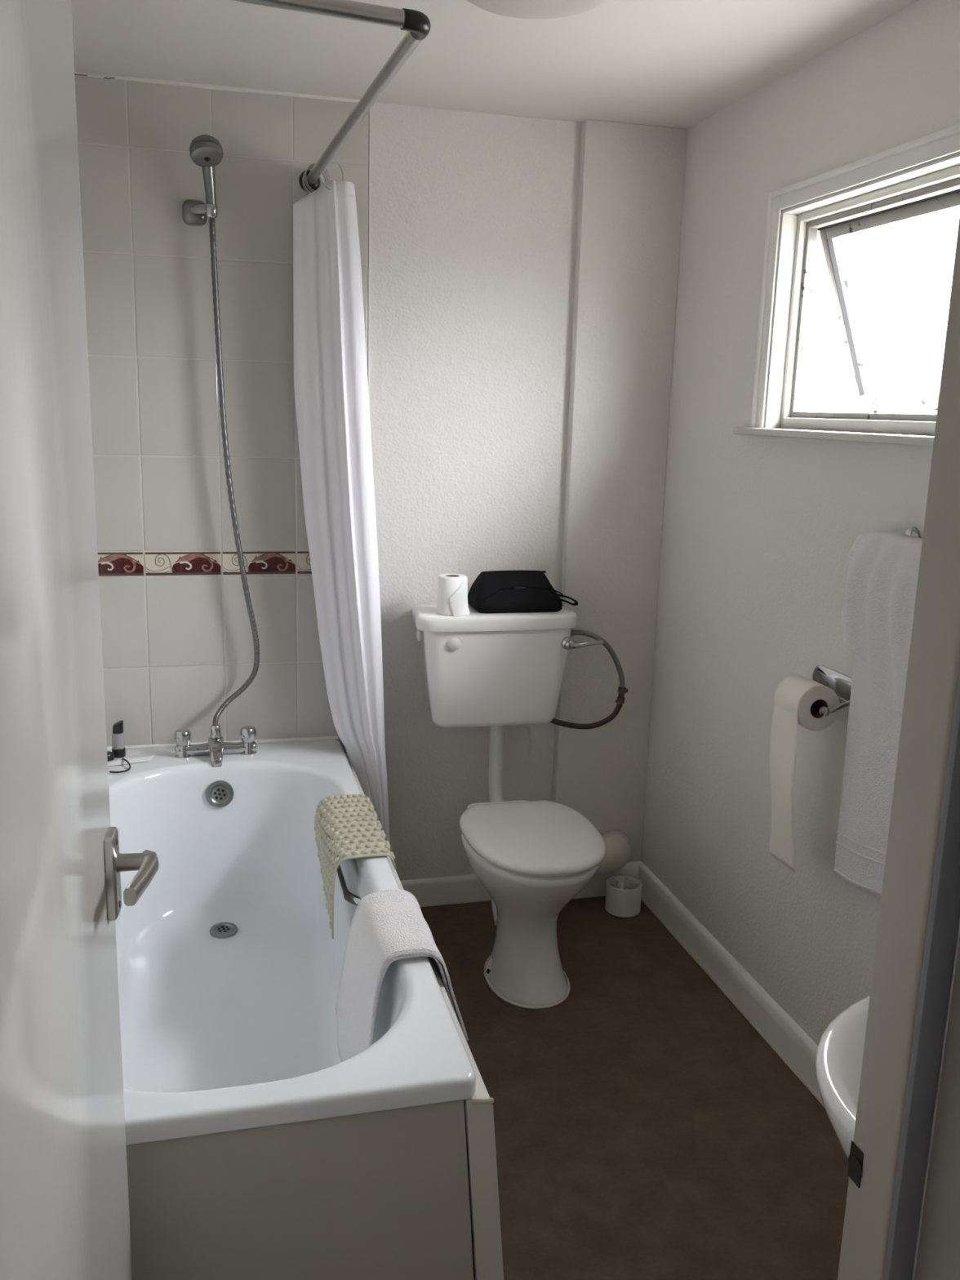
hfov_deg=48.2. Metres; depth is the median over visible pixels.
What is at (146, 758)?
sachet
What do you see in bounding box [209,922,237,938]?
drain
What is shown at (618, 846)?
pipe
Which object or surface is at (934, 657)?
trim
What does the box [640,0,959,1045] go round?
wall
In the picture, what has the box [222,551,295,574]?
tile
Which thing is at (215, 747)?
mixer tap
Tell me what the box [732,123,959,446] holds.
window
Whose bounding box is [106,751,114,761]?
jar
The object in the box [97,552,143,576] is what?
tile
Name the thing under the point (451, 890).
baseboard
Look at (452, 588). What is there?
toilet roll
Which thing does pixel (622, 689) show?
supply hose
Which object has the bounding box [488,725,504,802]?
pipe
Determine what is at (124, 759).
wire hook
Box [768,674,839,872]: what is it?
toilet roll
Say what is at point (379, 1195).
end panel
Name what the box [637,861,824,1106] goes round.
baseboard
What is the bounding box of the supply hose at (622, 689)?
[549,629,627,729]
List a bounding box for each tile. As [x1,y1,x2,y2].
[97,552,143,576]
[145,551,221,575]
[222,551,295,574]
[297,551,311,573]
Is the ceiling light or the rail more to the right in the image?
the ceiling light
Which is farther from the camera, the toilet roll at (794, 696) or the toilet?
the toilet
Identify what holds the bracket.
attached to the wall at (467, 220)
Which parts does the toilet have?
seat lid, seat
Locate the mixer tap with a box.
[173,724,256,767]
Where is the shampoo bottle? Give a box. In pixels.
[111,720,125,758]
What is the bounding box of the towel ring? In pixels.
[903,526,920,537]
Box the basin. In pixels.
[814,995,870,1159]
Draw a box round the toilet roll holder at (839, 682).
[810,665,852,716]
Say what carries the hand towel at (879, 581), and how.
hanging from the towel ring
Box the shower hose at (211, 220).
[208,217,259,725]
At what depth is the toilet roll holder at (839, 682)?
2.28 m
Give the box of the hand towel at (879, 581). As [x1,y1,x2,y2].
[832,529,922,897]
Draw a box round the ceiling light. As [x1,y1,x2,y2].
[466,0,608,18]
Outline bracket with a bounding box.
[182,199,217,226]
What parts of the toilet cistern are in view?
cistern lid, tank, flush lever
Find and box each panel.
[125,1099,473,1279]
[345,753,503,1279]
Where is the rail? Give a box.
[231,0,431,192]
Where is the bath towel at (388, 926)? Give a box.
[335,889,468,1062]
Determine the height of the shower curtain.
1.875 m
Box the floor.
[420,896,848,1279]
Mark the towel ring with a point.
(910, 531)
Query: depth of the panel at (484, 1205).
1.60 m
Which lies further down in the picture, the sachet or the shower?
the sachet
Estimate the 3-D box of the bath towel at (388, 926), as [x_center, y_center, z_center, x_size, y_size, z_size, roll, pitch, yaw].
[-0.159,0.666,2.014,0.204,0.317,0.328,-2,13,-14]
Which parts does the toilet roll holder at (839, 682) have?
plate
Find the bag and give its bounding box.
[467,570,577,613]
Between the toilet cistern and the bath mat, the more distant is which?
the toilet cistern
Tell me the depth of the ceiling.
2.34 m
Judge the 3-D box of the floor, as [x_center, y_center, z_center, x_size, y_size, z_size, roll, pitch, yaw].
[-0.051,1.283,1.320,2.600,0.100,4.450,-2,13,-14]
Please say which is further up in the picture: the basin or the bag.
the bag
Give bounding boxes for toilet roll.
[437,573,469,617]
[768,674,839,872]
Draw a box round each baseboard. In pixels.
[400,861,640,906]
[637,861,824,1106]
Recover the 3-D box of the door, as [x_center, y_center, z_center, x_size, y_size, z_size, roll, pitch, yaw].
[-0.374,0.276,0.983,0.100,1.977,0.606,-1,12,-11]
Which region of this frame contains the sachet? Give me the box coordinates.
[107,755,154,766]
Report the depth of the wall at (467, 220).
2.93 m
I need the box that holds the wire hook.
[109,758,130,773]
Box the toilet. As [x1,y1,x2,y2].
[459,800,605,1008]
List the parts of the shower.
shower handle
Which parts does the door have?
handle plate, lever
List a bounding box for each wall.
[74,71,687,880]
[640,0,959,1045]
[911,918,959,1279]
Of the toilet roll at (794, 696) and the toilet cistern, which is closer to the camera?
the toilet roll at (794, 696)
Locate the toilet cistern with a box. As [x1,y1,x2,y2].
[412,603,603,727]
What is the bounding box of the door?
[0,0,159,1279]
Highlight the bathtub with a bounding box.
[106,739,475,1145]
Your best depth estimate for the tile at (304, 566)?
2.96 m
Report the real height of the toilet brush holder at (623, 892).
0.093 m
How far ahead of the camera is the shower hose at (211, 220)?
2.81 m
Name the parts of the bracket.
holder arm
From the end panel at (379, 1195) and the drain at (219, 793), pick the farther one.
the drain at (219, 793)
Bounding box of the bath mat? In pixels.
[314,793,395,938]
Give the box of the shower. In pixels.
[189,134,223,204]
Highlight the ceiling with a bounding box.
[71,0,918,129]
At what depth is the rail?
1.59 m
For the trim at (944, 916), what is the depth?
0.77 m
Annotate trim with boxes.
[837,215,959,1279]
[882,667,959,1279]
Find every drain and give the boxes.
[205,780,233,807]
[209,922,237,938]
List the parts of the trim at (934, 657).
strike plate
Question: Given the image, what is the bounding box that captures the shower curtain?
[293,159,390,850]
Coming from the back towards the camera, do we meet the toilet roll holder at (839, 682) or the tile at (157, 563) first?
the tile at (157, 563)
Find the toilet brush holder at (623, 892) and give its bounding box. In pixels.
[604,875,642,917]
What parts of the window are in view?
architrave, sill, architrave, frame, sash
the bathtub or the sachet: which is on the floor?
the bathtub
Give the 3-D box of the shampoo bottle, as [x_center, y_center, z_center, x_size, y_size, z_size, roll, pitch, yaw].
[-0.971,0.264,2.878,0.035,0.099,0.035,-2,13,-14]
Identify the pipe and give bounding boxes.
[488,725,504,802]
[594,830,631,875]

